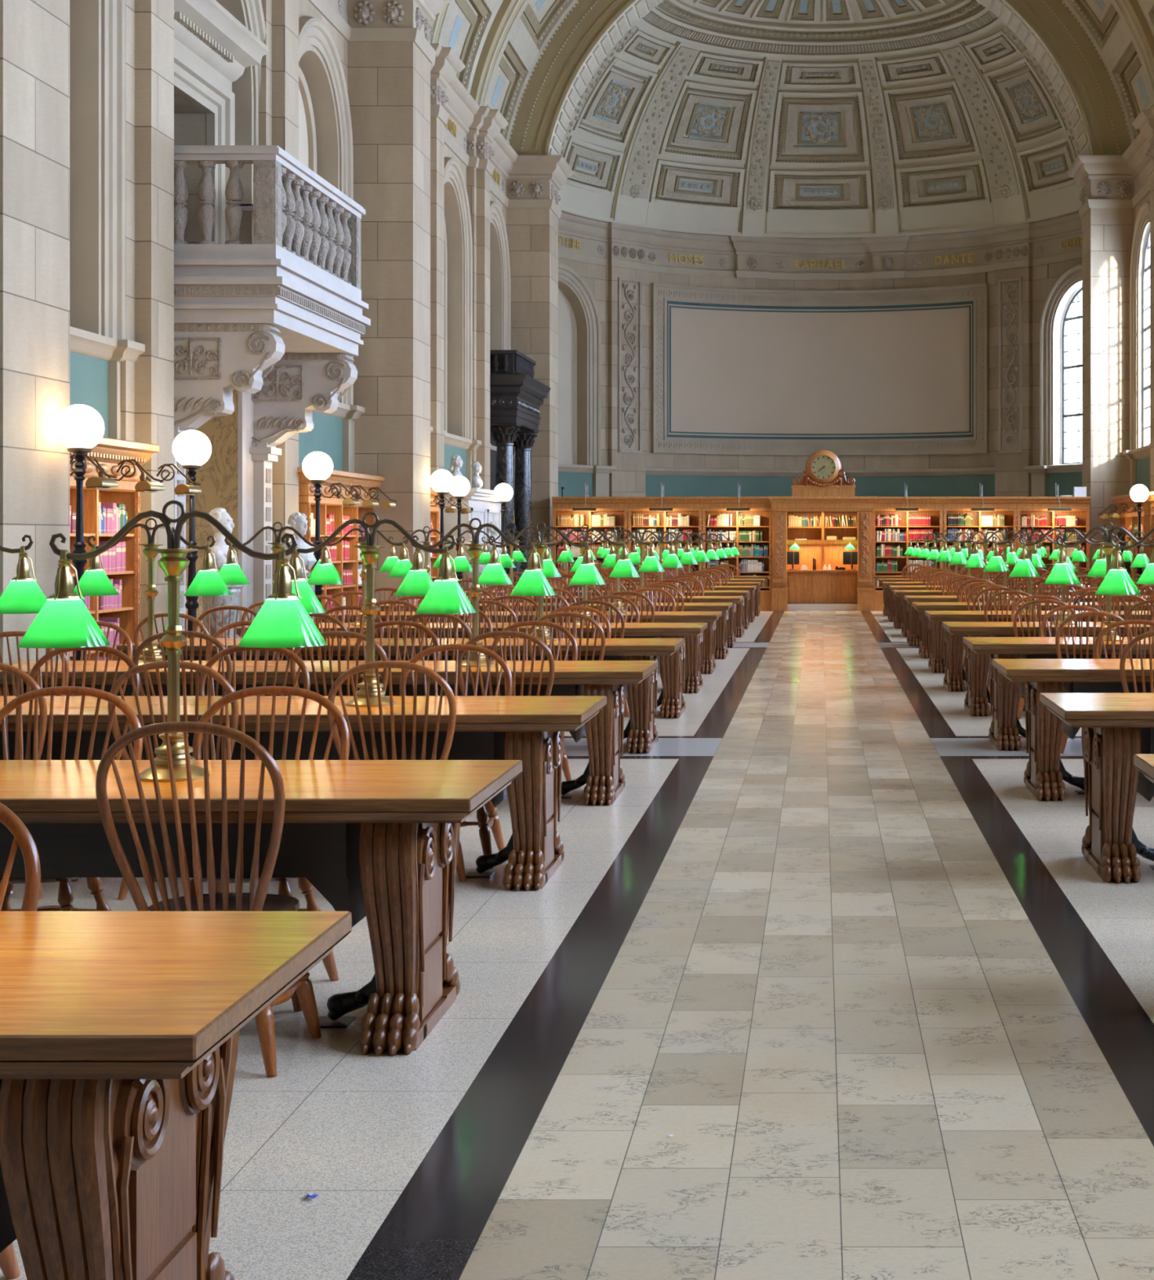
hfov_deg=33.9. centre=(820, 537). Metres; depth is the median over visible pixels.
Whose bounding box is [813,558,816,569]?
binder
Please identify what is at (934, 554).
table lamp
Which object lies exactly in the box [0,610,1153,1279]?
floor
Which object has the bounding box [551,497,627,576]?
bookcase
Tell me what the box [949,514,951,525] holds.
book
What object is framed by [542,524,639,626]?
table lamp
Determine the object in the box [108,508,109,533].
book
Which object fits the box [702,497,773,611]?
bookcase
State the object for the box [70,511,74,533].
book
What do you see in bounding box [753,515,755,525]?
book
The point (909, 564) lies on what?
chair
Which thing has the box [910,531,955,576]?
table lamp
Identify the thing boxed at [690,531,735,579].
table lamp
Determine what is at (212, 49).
door frame
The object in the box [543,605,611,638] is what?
chair
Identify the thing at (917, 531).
book
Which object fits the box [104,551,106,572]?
book
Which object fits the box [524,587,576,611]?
chair
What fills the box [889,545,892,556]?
book
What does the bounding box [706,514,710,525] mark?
book
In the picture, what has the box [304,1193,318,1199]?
paper scrap
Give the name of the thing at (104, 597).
book
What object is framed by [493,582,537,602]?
chair
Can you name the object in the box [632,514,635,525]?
book
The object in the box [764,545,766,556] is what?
book
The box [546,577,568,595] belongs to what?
chair
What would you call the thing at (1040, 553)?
table lamp
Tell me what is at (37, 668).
chair
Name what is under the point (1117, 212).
wall
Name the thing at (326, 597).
chair
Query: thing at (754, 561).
book
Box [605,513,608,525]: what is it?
book
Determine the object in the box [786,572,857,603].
desk
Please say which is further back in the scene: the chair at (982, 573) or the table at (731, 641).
the chair at (982, 573)
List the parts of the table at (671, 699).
edge moulding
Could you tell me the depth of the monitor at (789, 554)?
40.93 m
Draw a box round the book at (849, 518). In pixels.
[848,515,851,526]
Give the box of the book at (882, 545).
[880,544,883,556]
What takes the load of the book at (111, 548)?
on the bookcase at (108, 452)
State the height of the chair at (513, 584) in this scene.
1.050 m
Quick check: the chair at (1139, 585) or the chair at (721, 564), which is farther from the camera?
the chair at (721, 564)
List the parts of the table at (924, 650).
edge moulding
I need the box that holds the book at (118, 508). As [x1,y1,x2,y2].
[118,508,119,530]
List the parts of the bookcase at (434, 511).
panel, cornice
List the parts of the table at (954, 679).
edge moulding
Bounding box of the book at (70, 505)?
[70,505,71,531]
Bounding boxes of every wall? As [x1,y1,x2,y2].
[0,0,573,662]
[558,210,1082,497]
[1066,106,1153,580]
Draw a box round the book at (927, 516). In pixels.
[926,515,928,525]
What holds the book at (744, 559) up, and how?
on the bookcase at (713, 506)
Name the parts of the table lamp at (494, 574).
lamp shade, arm, stem, arm, lamp shade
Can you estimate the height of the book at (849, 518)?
0.232 m
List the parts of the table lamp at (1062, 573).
lamp shade, arm, stem, arm, lamp shade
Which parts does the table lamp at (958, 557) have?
lamp shade, arm, stem, arm, lamp shade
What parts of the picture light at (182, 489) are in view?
arm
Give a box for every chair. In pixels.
[0,631,69,695]
[0,662,78,898]
[0,686,142,911]
[0,802,40,1279]
[26,645,140,695]
[48,621,133,660]
[95,721,321,1077]
[107,661,239,899]
[133,612,208,660]
[133,631,231,695]
[183,685,350,1011]
[194,605,257,638]
[198,645,310,695]
[206,620,294,660]
[241,600,265,635]
[275,613,351,660]
[289,631,388,695]
[313,595,345,622]
[315,605,384,638]
[324,591,380,622]
[327,661,466,881]
[353,620,440,660]
[359,587,410,611]
[360,600,424,638]
[386,595,447,622]
[388,586,422,611]
[394,613,471,660]
[399,644,512,868]
[414,598,471,622]
[421,609,493,638]
[453,600,517,638]
[457,579,484,599]
[457,631,555,695]
[460,577,497,595]
[462,587,496,611]
[480,584,524,611]
[481,584,515,595]
[481,595,537,622]
[487,573,519,590]
[491,620,577,781]
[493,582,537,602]
[503,572,524,590]
[513,593,568,622]
[520,582,555,602]
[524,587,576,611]
[527,612,605,660]
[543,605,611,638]
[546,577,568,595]
[548,568,572,582]
[548,575,580,595]
[551,573,574,588]
[555,585,603,611]
[560,600,628,716]
[564,584,608,602]
[580,595,639,712]
[587,579,627,602]
[594,570,611,586]
[595,568,620,586]
[596,577,637,595]
[599,591,654,622]
[604,568,625,582]
[606,577,644,595]
[610,577,647,590]
[623,587,675,684]
[628,572,663,590]
[630,571,659,586]
[635,584,684,611]
[644,569,674,585]
[644,582,684,602]
[648,579,692,602]
[653,568,682,580]
[657,568,686,582]
[663,566,691,578]
[666,564,693,576]
[666,575,703,595]
[667,577,704,595]
[672,564,697,575]
[679,573,714,590]
[680,572,715,590]
[690,570,720,586]
[695,568,727,586]
[705,565,733,578]
[705,568,728,582]
[706,566,730,582]
[712,564,740,578]
[718,564,738,575]
[901,564,925,575]
[902,564,928,578]
[909,566,939,582]
[911,565,934,578]
[914,568,942,582]
[924,568,955,585]
[926,572,961,590]
[929,570,961,585]
[933,573,967,590]
[942,575,981,595]
[946,564,971,574]
[947,577,980,595]
[953,564,977,577]
[957,579,999,648]
[958,567,983,578]
[960,582,1003,667]
[962,567,991,580]
[967,584,1015,610]
[970,568,999,581]
[973,586,1024,669]
[978,571,1009,585]
[981,571,1014,585]
[984,591,1039,693]
[992,571,1026,590]
[995,573,1028,590]
[1007,577,1042,595]
[1011,595,1071,711]
[1013,599,1078,719]
[1014,577,1054,595]
[1019,568,1048,577]
[1026,579,1069,602]
[1032,568,1050,585]
[1032,583,1077,602]
[1038,564,1054,573]
[1040,570,1060,585]
[1040,604,1106,636]
[1047,584,1093,610]
[1055,611,1133,754]
[1065,575,1099,595]
[1068,587,1119,610]
[1070,573,1099,590]
[1071,591,1128,622]
[1074,566,1089,581]
[1075,568,1097,582]
[1080,568,1097,585]
[1084,577,1105,593]
[1087,579,1128,602]
[1093,619,1153,658]
[1096,595,1153,622]
[1115,582,1153,602]
[1120,631,1153,693]
[1124,599,1153,636]
[1128,573,1142,586]
[1128,584,1153,610]
[1137,584,1153,595]
[1149,616,1153,631]
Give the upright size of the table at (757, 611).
0.800 m
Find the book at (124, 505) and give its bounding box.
[124,505,125,525]
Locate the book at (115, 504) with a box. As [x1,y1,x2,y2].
[115,503,116,533]
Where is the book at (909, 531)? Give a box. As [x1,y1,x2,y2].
[908,529,911,541]
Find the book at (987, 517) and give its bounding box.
[986,515,988,525]
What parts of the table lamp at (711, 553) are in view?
lamp shade, arm, stem, arm, lamp shade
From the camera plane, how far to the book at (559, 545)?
40.43 m
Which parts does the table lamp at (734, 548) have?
stem, arm, lamp shade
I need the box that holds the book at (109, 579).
[109,578,112,608]
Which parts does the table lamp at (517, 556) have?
lamp shade, arm, arm, lamp shade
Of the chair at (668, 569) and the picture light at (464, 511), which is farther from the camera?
the chair at (668, 569)
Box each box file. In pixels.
[826,536,836,539]
[843,537,855,539]
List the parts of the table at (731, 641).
edge moulding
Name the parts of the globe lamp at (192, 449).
globe, post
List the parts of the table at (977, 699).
edge moulding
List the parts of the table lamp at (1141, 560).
lamp shade, arm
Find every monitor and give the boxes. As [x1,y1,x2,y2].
[786,551,799,569]
[843,551,857,569]
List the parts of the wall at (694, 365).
arch panel, teal panel, panel moulding, cornice, blank panel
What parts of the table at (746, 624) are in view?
edge moulding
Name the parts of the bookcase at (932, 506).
shelf, shelf, shelf, shelf, panel, cornice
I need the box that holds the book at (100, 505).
[98,502,101,533]
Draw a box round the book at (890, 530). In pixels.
[888,528,891,541]
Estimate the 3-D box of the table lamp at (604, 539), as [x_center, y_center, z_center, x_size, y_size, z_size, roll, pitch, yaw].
[-4.085,0.329,35.319,0.984,0.903,0.280,0,0,-3]
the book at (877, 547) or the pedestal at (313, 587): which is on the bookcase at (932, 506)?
the book at (877, 547)
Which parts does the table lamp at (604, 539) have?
stem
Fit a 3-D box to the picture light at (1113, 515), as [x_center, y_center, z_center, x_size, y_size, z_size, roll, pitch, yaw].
[6.182,-0.566,37.600,0.748,0.323,0.340,0,0,0]
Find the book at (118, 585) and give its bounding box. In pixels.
[118,585,119,608]
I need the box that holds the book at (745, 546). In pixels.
[744,545,746,556]
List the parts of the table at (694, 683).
edge moulding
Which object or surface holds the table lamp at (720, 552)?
on the table at (746, 624)
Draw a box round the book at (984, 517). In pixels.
[983,515,986,525]
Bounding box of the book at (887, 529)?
[887,528,888,541]
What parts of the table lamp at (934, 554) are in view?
lamp shade, arm, stem, arm, lamp shade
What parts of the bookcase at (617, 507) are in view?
cornice, shelf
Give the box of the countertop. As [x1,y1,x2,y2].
[786,569,857,572]
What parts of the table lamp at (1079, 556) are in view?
lamp shade, arm, arm, lamp shade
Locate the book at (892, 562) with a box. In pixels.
[891,560,893,571]
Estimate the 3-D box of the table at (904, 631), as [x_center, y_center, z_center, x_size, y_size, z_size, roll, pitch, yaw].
[3.164,1.180,30.182,4.060,0.800,0.980,0,0,0]
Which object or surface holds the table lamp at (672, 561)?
on the table at (708, 663)
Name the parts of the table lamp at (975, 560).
lamp shade, arm, stem, arm, lamp shade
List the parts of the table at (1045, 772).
edge moulding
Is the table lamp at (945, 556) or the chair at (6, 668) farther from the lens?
the table lamp at (945, 556)
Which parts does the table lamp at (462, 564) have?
lamp shade, arm, stem, arm, lamp shade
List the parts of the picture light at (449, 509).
arm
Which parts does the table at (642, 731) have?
edge moulding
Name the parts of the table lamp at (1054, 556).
lamp shade, arm, stem, arm, lamp shade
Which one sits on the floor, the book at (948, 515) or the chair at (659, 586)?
the chair at (659, 586)
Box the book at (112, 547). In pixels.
[111,546,113,571]
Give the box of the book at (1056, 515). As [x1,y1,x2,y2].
[1055,514,1058,525]
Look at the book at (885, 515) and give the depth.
40.44 m
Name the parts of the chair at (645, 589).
leg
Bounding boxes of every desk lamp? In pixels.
[790,541,799,569]
[844,540,855,569]
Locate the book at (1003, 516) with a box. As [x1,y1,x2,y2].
[1002,515,1004,525]
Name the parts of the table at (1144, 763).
edge moulding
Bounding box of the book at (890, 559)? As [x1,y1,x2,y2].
[889,559,891,571]
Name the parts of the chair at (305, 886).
leg, leg, seat, leg, leg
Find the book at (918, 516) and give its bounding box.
[917,515,919,525]
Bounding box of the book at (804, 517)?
[803,516,805,526]
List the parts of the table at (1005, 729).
edge moulding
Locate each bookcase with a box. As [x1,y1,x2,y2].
[70,436,159,660]
[297,466,385,611]
[430,484,439,582]
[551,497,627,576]
[627,497,702,575]
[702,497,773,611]
[872,497,943,611]
[942,497,1017,575]
[1017,497,1090,578]
[1111,494,1150,590]
[1146,491,1153,587]
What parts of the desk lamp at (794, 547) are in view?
lamp shade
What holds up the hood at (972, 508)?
attached to the picture light at (983, 508)
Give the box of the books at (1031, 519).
[70,506,1143,660]
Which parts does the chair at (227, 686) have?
leg, leg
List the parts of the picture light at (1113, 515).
arm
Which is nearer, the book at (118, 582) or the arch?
the book at (118, 582)
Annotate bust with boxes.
[208,507,239,573]
[283,511,316,573]
[448,454,463,477]
[463,520,479,559]
[471,461,483,488]
[486,521,502,557]
[506,522,519,553]
[1116,526,1127,555]
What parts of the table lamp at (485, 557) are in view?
lamp shade, arm, stem, arm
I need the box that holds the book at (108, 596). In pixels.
[107,595,109,608]
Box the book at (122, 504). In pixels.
[116,503,124,528]
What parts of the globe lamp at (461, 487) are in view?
post, globe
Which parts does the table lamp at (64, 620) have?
lamp shade, arm, stem, arm, lamp shade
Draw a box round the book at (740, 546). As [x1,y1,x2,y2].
[738,545,741,556]
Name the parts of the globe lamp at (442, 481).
post, globe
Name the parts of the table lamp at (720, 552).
lamp shade, stem, arm, lamp shade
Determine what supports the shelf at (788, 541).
attached to the desk alcove at (820, 588)
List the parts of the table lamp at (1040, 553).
lamp shade, arm, arm, lamp shade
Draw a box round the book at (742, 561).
[741,560,743,571]
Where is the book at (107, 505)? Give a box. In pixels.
[100,502,115,533]
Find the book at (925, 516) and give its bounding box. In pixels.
[924,515,926,525]
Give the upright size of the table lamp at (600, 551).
0.903 m
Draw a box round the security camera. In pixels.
[560,486,564,497]
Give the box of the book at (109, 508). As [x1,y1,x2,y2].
[109,508,111,533]
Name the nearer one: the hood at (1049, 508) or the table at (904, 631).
the table at (904, 631)
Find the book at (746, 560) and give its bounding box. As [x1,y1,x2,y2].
[745,559,747,571]
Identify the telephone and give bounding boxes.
[835,565,845,569]
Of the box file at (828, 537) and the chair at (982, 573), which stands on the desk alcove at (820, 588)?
the box file at (828, 537)
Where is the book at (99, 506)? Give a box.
[98,506,99,533]
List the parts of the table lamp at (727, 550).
lamp shade, stem, arm, lamp shade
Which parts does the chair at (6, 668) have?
leg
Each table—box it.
[0,660,657,805]
[0,695,607,890]
[0,760,522,1055]
[0,911,351,1279]
[116,638,684,753]
[236,622,707,718]
[315,611,722,693]
[380,602,733,674]
[466,590,749,647]
[466,595,743,659]
[501,586,756,637]
[547,578,765,622]
[551,582,760,629]
[610,575,769,616]
[873,575,1046,616]
[877,578,1087,622]
[882,582,1094,628]
[889,585,1145,636]
[893,590,1147,646]
[904,595,1151,658]
[911,602,1153,673]
[924,610,1151,691]
[942,622,1150,716]
[963,636,1153,751]
[991,658,1153,801]
[1040,693,1153,883]
[1133,754,1153,782]
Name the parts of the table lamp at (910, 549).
lamp shade, arm, stem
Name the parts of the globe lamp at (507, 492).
post, globe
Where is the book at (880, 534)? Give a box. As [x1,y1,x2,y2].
[879,531,882,541]
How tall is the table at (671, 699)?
0.800 m
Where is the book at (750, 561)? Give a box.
[749,560,751,571]
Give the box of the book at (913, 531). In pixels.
[912,529,915,540]
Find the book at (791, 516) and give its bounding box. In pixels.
[790,515,792,526]
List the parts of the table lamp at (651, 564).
lamp shade, arm, stem, arm, lamp shade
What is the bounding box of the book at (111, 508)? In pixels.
[111,508,112,533]
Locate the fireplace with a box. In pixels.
[444,488,501,587]
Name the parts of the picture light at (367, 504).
arm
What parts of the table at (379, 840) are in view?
edge moulding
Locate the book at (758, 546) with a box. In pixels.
[757,545,759,556]
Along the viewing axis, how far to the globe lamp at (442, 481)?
27.93 m
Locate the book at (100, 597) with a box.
[98,595,102,609]
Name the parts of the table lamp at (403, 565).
lamp shade, arm, stem, arm, lamp shade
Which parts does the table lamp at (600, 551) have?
lamp shade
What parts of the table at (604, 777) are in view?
edge moulding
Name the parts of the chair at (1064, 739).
leg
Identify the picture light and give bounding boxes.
[70,453,118,489]
[93,458,164,492]
[135,463,201,495]
[312,483,360,506]
[333,484,379,507]
[353,487,396,508]
[430,494,458,512]
[436,496,472,514]
[572,483,596,511]
[648,483,672,511]
[726,483,750,511]
[895,483,919,511]
[971,483,995,511]
[1047,483,1071,511]
[1097,504,1125,518]
[1108,503,1137,518]
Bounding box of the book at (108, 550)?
[107,548,110,572]
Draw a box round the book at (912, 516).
[911,515,913,525]
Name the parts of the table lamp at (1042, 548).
lamp shade, lamp shade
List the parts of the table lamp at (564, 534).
arm, stem, lamp shade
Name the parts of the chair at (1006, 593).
leg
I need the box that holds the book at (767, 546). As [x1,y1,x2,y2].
[766,545,768,556]
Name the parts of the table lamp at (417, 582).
lamp shade, arm, stem, arm, lamp shade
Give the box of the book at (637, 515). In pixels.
[636,514,639,525]
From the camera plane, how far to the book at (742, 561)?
40.43 m
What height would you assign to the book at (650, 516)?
0.233 m
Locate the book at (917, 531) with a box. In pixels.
[916,529,919,540]
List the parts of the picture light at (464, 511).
arm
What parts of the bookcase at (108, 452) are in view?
shelf, panel, shelf, shelf, shelf, cornice, panel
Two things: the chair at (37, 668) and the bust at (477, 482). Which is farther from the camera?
the bust at (477, 482)
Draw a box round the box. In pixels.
[1073,486,1086,497]
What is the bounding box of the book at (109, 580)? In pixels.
[109,579,111,608]
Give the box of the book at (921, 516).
[920,515,922,525]
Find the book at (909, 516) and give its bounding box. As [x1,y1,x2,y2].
[908,515,911,525]
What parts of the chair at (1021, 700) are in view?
leg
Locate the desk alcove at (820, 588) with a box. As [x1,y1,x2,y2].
[767,496,877,611]
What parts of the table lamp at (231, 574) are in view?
lamp shade, arm, stem, arm, lamp shade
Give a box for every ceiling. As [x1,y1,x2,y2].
[430,0,1153,142]
[558,0,1082,239]
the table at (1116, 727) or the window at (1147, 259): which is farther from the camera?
the window at (1147, 259)
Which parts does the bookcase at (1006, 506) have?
panel, shelf, cornice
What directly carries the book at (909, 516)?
on the bookcase at (932, 506)
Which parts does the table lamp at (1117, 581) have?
lamp shade, arm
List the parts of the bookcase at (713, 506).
cornice, shelf, panel, shelf, shelf, shelf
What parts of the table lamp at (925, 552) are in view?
lamp shade, arm, stem, arm, lamp shade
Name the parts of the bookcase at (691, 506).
shelf, cornice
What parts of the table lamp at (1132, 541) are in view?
arm, stem, arm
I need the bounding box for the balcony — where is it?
[173,145,370,631]
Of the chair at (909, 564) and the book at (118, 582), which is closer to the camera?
the book at (118, 582)
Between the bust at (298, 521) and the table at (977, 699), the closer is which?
the table at (977, 699)
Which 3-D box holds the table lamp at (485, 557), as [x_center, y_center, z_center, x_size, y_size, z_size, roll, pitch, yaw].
[-4.085,0.329,24.685,0.984,0.903,0.280,0,0,2]
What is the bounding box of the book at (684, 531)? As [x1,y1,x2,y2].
[683,529,685,540]
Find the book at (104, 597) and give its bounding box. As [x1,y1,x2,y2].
[102,595,105,609]
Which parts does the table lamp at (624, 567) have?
lamp shade, arm, stem, arm, lamp shade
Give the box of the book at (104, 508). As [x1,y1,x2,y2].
[104,508,106,533]
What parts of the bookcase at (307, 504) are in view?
panel, shelf, cornice, shelf, shelf, panel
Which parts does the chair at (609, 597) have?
leg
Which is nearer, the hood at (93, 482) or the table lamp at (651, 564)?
the hood at (93, 482)
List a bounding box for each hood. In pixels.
[84,476,118,489]
[134,480,164,492]
[174,484,201,495]
[342,497,359,506]
[362,499,378,507]
[380,501,395,508]
[444,506,457,512]
[460,507,471,514]
[572,507,596,511]
[648,507,672,511]
[726,507,750,511]
[895,507,919,511]
[971,507,995,511]
[1047,507,1071,511]
[1099,514,1108,518]
[1110,513,1119,518]
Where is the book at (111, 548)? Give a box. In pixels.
[110,547,111,571]
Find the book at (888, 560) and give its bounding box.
[887,559,889,571]
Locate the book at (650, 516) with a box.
[648,515,651,525]
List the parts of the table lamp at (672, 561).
lamp shade, arm, stem, arm, lamp shade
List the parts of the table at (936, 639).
edge moulding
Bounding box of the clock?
[791,449,856,496]
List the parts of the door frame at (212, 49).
casing, hood cornice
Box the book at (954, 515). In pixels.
[953,514,955,525]
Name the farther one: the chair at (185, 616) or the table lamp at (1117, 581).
the chair at (185, 616)
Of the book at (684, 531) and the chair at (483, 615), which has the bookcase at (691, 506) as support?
the book at (684, 531)
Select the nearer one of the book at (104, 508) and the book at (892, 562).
the book at (104, 508)
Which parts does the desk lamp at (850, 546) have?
lamp shade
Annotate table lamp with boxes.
[0,534,47,613]
[17,500,327,782]
[73,517,231,665]
[218,521,343,585]
[285,511,475,706]
[308,525,412,626]
[378,526,472,574]
[394,517,555,666]
[432,527,515,601]
[478,521,605,642]
[479,528,541,595]
[512,532,574,562]
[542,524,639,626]
[543,530,596,586]
[567,533,609,558]
[569,526,664,613]
[578,531,628,579]
[595,533,640,558]
[600,527,683,604]
[627,528,697,597]
[643,529,710,591]
[662,530,719,586]
[678,531,728,582]
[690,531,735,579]
[694,532,740,573]
[904,532,950,575]
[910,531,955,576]
[917,531,971,582]
[925,530,984,586]
[936,529,996,585]
[948,528,1019,596]
[964,527,1046,604]
[983,526,1077,613]
[1000,532,1048,555]
[1008,524,1106,624]
[1016,532,1061,574]
[1035,531,1080,558]
[1044,521,1153,640]
[1048,530,1102,586]
[1071,529,1133,583]
[1095,527,1153,595]
[1104,528,1153,596]
[1130,536,1153,567]
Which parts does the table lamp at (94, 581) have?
lamp shade, arm, stem, arm, lamp shade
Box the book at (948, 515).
[946,514,949,525]
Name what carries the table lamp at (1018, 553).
on the table at (891, 593)
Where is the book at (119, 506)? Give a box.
[116,504,121,529]
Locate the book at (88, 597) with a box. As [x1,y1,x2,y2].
[87,595,89,611]
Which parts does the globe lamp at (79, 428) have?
globe, post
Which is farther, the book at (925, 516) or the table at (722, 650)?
the book at (925, 516)
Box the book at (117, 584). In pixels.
[116,584,118,608]
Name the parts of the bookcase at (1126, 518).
panel, cornice, panel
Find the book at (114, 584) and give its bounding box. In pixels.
[112,583,116,608]
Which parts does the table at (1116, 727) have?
edge moulding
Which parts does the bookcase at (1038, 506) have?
shelf, cornice, panel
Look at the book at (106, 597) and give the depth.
17.01 m
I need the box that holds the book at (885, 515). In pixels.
[884,514,886,525]
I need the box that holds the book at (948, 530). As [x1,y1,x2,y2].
[947,528,950,541]
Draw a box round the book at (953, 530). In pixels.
[951,528,954,540]
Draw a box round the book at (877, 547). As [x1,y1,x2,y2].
[876,546,879,556]
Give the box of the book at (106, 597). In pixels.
[105,595,107,608]
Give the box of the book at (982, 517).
[981,515,983,525]
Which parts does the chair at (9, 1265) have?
leg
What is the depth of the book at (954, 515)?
40.44 m
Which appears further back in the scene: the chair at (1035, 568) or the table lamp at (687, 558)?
the chair at (1035, 568)
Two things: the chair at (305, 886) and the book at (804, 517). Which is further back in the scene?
the book at (804, 517)
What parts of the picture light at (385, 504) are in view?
arm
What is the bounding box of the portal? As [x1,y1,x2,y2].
[490,350,551,575]
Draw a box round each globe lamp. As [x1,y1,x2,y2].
[54,404,104,660]
[172,430,211,638]
[302,451,333,620]
[430,469,453,555]
[448,475,470,587]
[494,483,513,573]
[1130,484,1149,586]
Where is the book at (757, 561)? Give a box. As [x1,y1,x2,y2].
[755,560,758,571]
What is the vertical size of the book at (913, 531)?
0.250 m
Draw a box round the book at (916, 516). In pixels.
[915,515,917,525]
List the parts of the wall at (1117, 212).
cornice, arch moulding, teal panel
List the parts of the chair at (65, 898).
leg, seat, leg, leg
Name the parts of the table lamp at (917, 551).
lamp shade, arm, stem, lamp shade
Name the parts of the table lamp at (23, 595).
arm, lamp shade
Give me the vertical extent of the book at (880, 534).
0.226 m
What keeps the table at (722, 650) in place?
on the floor
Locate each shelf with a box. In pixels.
[786,526,857,528]
[786,539,857,544]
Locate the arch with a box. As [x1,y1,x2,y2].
[508,0,1132,155]
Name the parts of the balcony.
corner post, rail, rail, corner post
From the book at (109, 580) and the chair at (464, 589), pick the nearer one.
the book at (109, 580)
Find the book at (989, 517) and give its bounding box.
[988,515,991,525]
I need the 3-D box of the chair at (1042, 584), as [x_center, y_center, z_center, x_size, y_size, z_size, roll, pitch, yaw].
[2.872,1.059,22.624,0.559,1.050,0.525,0,0,0]
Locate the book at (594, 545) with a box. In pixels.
[593,544,595,556]
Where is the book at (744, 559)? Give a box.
[743,559,745,571]
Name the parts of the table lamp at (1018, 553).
lamp shade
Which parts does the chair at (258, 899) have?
seat, leg, leg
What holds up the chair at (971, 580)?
on the floor
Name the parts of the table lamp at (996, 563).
lamp shade, arm, stem, arm, lamp shade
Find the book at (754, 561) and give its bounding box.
[753,560,755,571]
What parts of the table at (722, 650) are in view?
edge moulding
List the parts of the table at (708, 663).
edge moulding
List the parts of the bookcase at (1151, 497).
cornice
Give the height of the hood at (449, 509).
0.095 m
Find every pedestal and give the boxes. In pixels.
[202,584,244,638]
[301,572,315,621]
[462,560,484,591]
[506,553,523,586]
[1122,561,1131,573]
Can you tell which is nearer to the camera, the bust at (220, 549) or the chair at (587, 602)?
the chair at (587, 602)
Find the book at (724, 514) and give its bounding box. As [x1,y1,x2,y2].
[723,513,725,525]
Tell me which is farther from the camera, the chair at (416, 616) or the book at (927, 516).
the book at (927, 516)
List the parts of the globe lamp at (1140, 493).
post, globe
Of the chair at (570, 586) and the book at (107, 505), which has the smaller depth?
the book at (107, 505)
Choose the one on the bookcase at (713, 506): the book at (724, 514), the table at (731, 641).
the book at (724, 514)
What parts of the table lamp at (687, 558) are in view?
lamp shade, arm, stem, arm, lamp shade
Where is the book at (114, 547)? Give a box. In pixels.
[113,546,115,571]
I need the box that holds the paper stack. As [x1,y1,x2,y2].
[800,564,807,569]
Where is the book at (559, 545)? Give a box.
[558,543,561,556]
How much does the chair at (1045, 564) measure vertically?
1.050 m
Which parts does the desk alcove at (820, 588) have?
panel, cornice, panel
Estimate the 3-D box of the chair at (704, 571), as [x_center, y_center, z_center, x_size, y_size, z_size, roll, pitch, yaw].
[-1.919,1.059,30.416,0.559,1.050,0.525,0,0,3]
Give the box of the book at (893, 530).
[892,528,894,541]
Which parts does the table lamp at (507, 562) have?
lamp shade, arm, arm, lamp shade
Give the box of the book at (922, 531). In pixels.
[920,529,923,540]
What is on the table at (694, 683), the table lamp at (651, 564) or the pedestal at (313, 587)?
the table lamp at (651, 564)
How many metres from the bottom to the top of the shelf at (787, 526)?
0.030 m
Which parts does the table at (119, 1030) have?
edge moulding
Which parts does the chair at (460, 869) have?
leg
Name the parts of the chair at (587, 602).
leg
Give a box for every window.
[1062,288,1082,464]
[1143,231,1150,446]
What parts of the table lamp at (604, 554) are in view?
arm, lamp shade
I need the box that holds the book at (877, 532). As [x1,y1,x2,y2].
[876,531,879,541]
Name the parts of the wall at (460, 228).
arch moulding, teal panel, arch moulding, arch panel, cornice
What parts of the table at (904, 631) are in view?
edge moulding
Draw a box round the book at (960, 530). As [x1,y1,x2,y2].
[959,528,961,540]
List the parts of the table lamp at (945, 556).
lamp shade, arm, stem, arm, lamp shade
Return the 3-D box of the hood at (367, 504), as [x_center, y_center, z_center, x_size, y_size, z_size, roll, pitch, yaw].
[-5.930,-0.453,24.600,0.140,0.095,0.340,0,0,0]
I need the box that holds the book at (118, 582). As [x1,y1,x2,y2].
[112,579,121,608]
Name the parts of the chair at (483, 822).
leg, leg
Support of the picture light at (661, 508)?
attached to the bookcase at (691, 506)
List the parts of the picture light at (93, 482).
arm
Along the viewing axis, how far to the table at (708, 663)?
21.67 m
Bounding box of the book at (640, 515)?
[639,514,641,525]
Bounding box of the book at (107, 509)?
[106,508,108,533]
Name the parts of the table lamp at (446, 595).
lamp shade, arm, stem, arm, lamp shade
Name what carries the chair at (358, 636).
on the floor
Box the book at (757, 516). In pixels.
[755,515,758,525]
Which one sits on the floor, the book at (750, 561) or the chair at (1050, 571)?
the chair at (1050, 571)
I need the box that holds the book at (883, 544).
[883,543,884,556]
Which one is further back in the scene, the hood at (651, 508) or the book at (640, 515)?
the book at (640, 515)
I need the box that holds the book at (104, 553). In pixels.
[102,551,105,571]
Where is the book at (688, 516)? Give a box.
[687,515,689,525]
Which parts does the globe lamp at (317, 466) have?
globe, post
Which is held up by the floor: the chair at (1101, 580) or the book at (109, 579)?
the chair at (1101, 580)
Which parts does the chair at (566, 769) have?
leg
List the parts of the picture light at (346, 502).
arm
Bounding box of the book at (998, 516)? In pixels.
[996,515,999,525]
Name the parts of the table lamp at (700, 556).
lamp shade, arm, stem, arm, lamp shade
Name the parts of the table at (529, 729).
edge moulding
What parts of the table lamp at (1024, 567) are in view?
lamp shade, arm, stem, arm, lamp shade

